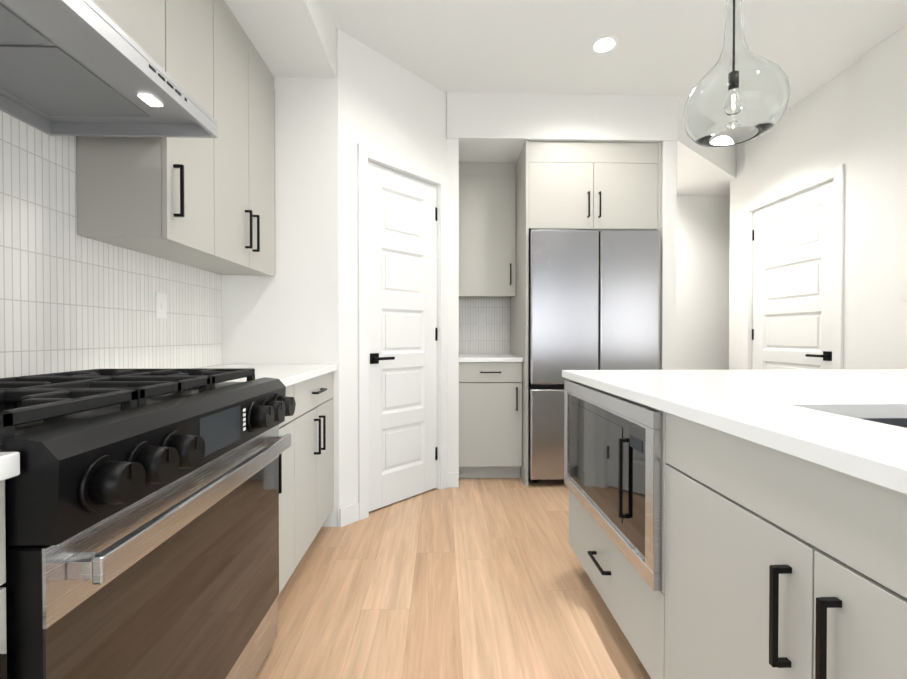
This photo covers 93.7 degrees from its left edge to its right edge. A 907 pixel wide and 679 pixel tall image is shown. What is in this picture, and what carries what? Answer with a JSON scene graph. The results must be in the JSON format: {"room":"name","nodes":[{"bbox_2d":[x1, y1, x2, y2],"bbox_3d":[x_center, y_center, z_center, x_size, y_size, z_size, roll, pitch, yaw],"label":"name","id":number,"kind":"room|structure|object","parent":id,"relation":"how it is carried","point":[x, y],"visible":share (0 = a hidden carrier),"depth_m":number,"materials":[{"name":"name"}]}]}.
{"room":"kitchen","nodes":[
{"label":"kitchen","id":0,"kind":"room"},
{"bbox_2d":[0,110,221,377],"bbox_3d":[-1.303,-0.322,0.424,0.126,2.800,5.500,0,1,-2],"label":"tile backsplash","id":1,"kind":"structure","parent":0,"point":[71,299],"depth_m":1.41,"materials":[{"name":"white tile"}]},
{"bbox_2d":[91,0,167,72],"bbox_3d":[-1.112,-1.073,1.212,0.297,0.758,0.427,0,1,-2],"label":"upper cabinet","id":2,"kind":"object","parent":1,"relation":"attached to","point":[145,22],"depth_m":1.33,"materials":[{"name":"grey wood"}]},
{"bbox_2d":[0,0,217,137],"bbox_3d":[-0.994,-0.662,0.970,0.518,0.054,0.740,0,1,-2],"label":"range hood","id":3,"kind":"object","parent":2,"relation":"attached to","point":[79,68],"visible":1,"depth_m":1.10,"materials":[{"name":"silver metal"}]},
{"bbox_2d":[76,0,219,255],"bbox_3d":[-1.122,-0.904,1.579,0.297,1.103,0.300,0,1,-2],"label":"upper cabinet","id":4,"kind":"object","parent":1,"relation":"attached to","point":[207,204],"depth_m":1.48,"materials":[{"name":"grey wood"}]},
{"bbox_2d":[155,292,166,318],"bbox_3d":[-1.275,-0.148,1.857,0.008,0.115,0.070,0,1,-2],"label":"outlet","id":5,"kind":"object","parent":1,"relation":"attached to","point":[161,305],"visible":1,"depth_m":1.85,"materials":[{"name":"white plastic"}]},
{"bbox_2d":[155,0,275,276],"bbox_3d":[-1.135,-0.909,2.051,0.297,1.103,0.643,0,1,-2],"label":"upper cabinet","id":6,"kind":"object","parent":1,"relation":"attached to","point":[247,92],"depth_m":2.01,"materials":[{"name":"grey wood"}]},
{"bbox_2d":[221,29,338,526],"bbox_3d":[-0.975,-0.341,2.439,0.654,2.800,0.110,0,1,-2],"label":"wall","id":7,"kind":"structure","parent":0,"point":[288,313],"depth_m":2.38,"materials":[{"name":"white paint"}]},
{"bbox_2d":[338,29,446,508],"bbox_3d":[-0.396,-0.343,2.755,0.133,2.800,0.870,0,1,43],"label":"wall","id":8,"kind":"structure","parent":0,"point":[386,105],"depth_m":2.48,"materials":[{"name":"white paint"}]},
{"bbox_2d":[338,472,458,527],"bbox_3d":[1.749,0.999,3.351,4.850,0.105,1.783,0,1,-2],"label":"baseboard","id":9,"kind":"structure","parent":8,"relation":"attached to","point":[348,514],"depth_m":2.46,"materials":[{"name":"white paint"}]},
{"bbox_2d":[357,143,447,519],"bbox_3d":[-0.341,-0.044,2.788,0.126,2.200,0.740,0,1,43],"label":"door frame","id":10,"kind":"structure","parent":8,"relation":"attached to","point":[365,153],"depth_m":2.60,"materials":[{"name":"white paint"}]},
{"bbox_2d":[368,161,437,511],"bbox_3d":[-0.333,-0.015,2.780,0.452,2.119,0.454,0,1,-2],"label":"pantry door","id":11,"kind":"structure","parent":8,"relation":"in","point":[402,324],"depth_m":2.76,"materials":[{"name":"white paint"}]},
{"bbox_2d":[254,477,650,678],"bbox_3d":[1.435,1.096,1.164,6.000,0.050,6.800,0,1,-2],"label":"floor","id":12,"kind":"structure","parent":0,"point":[478,578],"depth_m":1.74,"materials":[{"name":"brown wood"}]},
{"bbox_2d":[0,484,6,678],"bbox_3d":[-0.930,0.635,0.455,0.617,0.885,0.270,0,1,-2],"label":"base cabinet","id":13,"kind":"object","parent":12,"relation":"on","point":[3,635],"depth_m":0.59,"materials":[{"name":"grey wood"}]},
{"bbox_2d":[0,452,19,483],"bbox_3d":[-0.895,0.183,-0.462,0.638,0.033,2.096,0,1,-2],"label":"countertop","id":14,"kind":"structure","parent":13,"relation":"on","point":[9,461],"depth_m":0.58,"materials":[{"name":"white stone"}]},
{"bbox_2d":[0,368,294,678],"bbox_3d":[-0.885,0.588,1.034,0.730,0.970,0.876,0,1,-2],"label":"range","id":15,"kind":"object","parent":12,"relation":"on","point":[142,521],"visible":1,"depth_m":0.83,"materials":[{"name":"black metal"}]},
{"bbox_2d":[200,364,336,596],"bbox_3d":[-0.956,0.604,1.933,0.650,0.920,0.915,0,1,-2],"label":"base cabinet","id":16,"kind":"object","parent":12,"relation":"on","point":[306,482],"visible":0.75,"depth_m":1.91,"materials":[{"name":"grey wood"}]},
{"bbox_2d":[459,354,522,477],"bbox_3d":[0.266,0.590,3.438,0.474,0.920,0.645,0,1,-2],"label":"base cabinet","id":17,"kind":"object","parent":12,"relation":"on","point":[490,415],"visible":0.94,"depth_m":3.15,"materials":[{"name":"grey wood"}]},
{"bbox_2d":[510,140,660,485],"bbox_3d":[0.998,-0.188,3.403,0.980,2.478,0.739,0,1,-2],"label":"enclosure","id":18,"kind":"object","parent":12,"relation":"on","point":[599,186],"visible":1,"depth_m":3.06,"materials":[{"name":"grey"}]},
{"bbox_2d":[528,229,659,482],"bbox_3d":[0.999,0.133,3.386,0.924,1.835,0.735,0,1,-2],"label":"fridge","id":19,"kind":"object","parent":12,"relation":"on","point":[593,299],"visible":0.58,"depth_m":3.02,"materials":[{"name":"silver metal"}]},
{"bbox_2d":[564,377,906,678],"bbox_3d":[1.430,0.629,1.107,1.813,0.885,1.805,0,1,-2],"label":"kitchen island","id":20,"kind":"object","parent":12,"relation":"on","point":[737,524],"depth_m":0.88,"materials":[{"name":"grey wood"}]},
{"bbox_2d":[562,370,906,484],"bbox_3d":[0.877,0.168,1.090,0.680,0.033,1.850,0,1,-2],"label":"island countertop","id":21,"kind":"structure","parent":20,"relation":"on","point":[804,416],"depth_m":1.00,"materials":[{"name":"white stone"}]},
{"bbox_2d":[722,369,906,392],"bbox_3d":[1.789,0.168,1.115,1.145,0.033,1.850,0,1,-2],"label":"island countertop","id":22,"kind":"structure","parent":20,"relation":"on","point":[884,380],"depth_m":1.68,"materials":[{"name":"white stone"}]},
{"bbox_2d":[447,138,458,471],"bbox_3d":[-0.016,-0.349,3.389,0.086,2.799,0.725,0,1,-2],"label":"wall","id":23,"kind":"structure","parent":0,"point":[453,292],"depth_m":3.03,"materials":[{"name":"white paint"}]},
{"bbox_2d":[459,298,509,353],"bbox_3d":[0.220,-0.353,3.815,2.520,2.799,0.126,0,1,-2],"label":"wall","id":24,"kind":"structure","parent":0,"point":[492,336],"depth_m":3.76,"materials":[{"name":"white tile"}]},
{"bbox_2d":[478,313,485,325],"bbox_3d":[0.252,-0.175,3.750,0.070,0.115,0.008,0,1,-2],"label":"outlet","id":25,"kind":"object","parent":24,"relation":"attached to","point":[481,319],"visible":1,"depth_m":3.75,"materials":[{"name":"white plastic"}]},
{"bbox_2d":[459,162,515,297],"bbox_3d":[0.262,-0.891,3.569,0.474,1.076,0.354,0,1,-2],"label":"upper cabinet","id":26,"kind":"object","parent":24,"relation":"attached to","point":[487,229],"visible":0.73,"depth_m":3.42,"materials":[{"name":"grey wood"}]},
{"bbox_2d":[224,0,906,195],"bbox_3d":[1.435,-1.609,1.139,6.000,0.400,6.800,0,1,-2],"label":"ceiling","id":27,"kind":"structure","parent":0,"point":[509,77],"depth_m":2.54,"materials":[{"name":"white paint"}]},
{"bbox_2d":[591,36,617,53],"bbox_3d":[0.891,-1.738,2.509,0.150,0.006,0.150,0,1,-2],"label":"recessed light","id":28,"kind":"object","parent":27,"relation":"in","point":[603,44],"visible":1,"depth_m":2.50,"materials":[{"name":"white paint"}]},
{"bbox_2d":[682,0,790,147],"bbox_3d":[1.024,-1.237,1.551,0.328,0.990,0.328,0,1,-2],"label":"pendant light","id":29,"kind":"object","parent":27,"relation":"hanging from","point":[739,93],"visible":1,"depth_m":1.47,"materials":[{"name":"clear glass"}]},
{"bbox_2d":[660,141,676,369],"bbox_3d":[1.536,-0.191,3.642,0.100,2.479,1.168,0,1,-2],"label":"wall","id":30,"kind":"structure","parent":0,"point":[668,248],"depth_m":3.06,"materials":[{"name":"white paint"}]},
{"bbox_2d":[676,195,729,369],"bbox_3d":[2.907,-0.197,4.324,2.680,2.479,0.120,0,1,-2],"label":"wall","id":31,"kind":"structure","parent":0,"point":[702,274],"depth_m":4.25,"materials":[{"name":"white paint"}]},
{"bbox_2d":[729,25,906,369],"bbox_3d":[2.632,-0.325,0.827,0.165,2.799,6.086,0,1,-2],"label":"wall","id":32,"kind":"structure","parent":0,"point":[853,118],"depth_m":2.62,"materials":[{"name":"white paint"}]},
{"bbox_2d":[752,180,832,369],"bbox_3d":[2.537,-0.019,3.226,0.095,2.119,0.774,0,1,-2],"label":"door","id":33,"kind":"structure","parent":32,"relation":"in","point":[792,238],"depth_m":3.19,"materials":[{"name":"white paint"}]},
{"bbox_2d":[742,163,844,369],"bbox_3d":[2.520,-0.048,3.224,0.016,2.200,0.910,0,1,-2],"label":"door frame","id":34,"kind":"structure","parent":32,"relation":"attached to","point":[836,173],"depth_m":2.82,"materials":[{"name":"white paint"}]}
]}

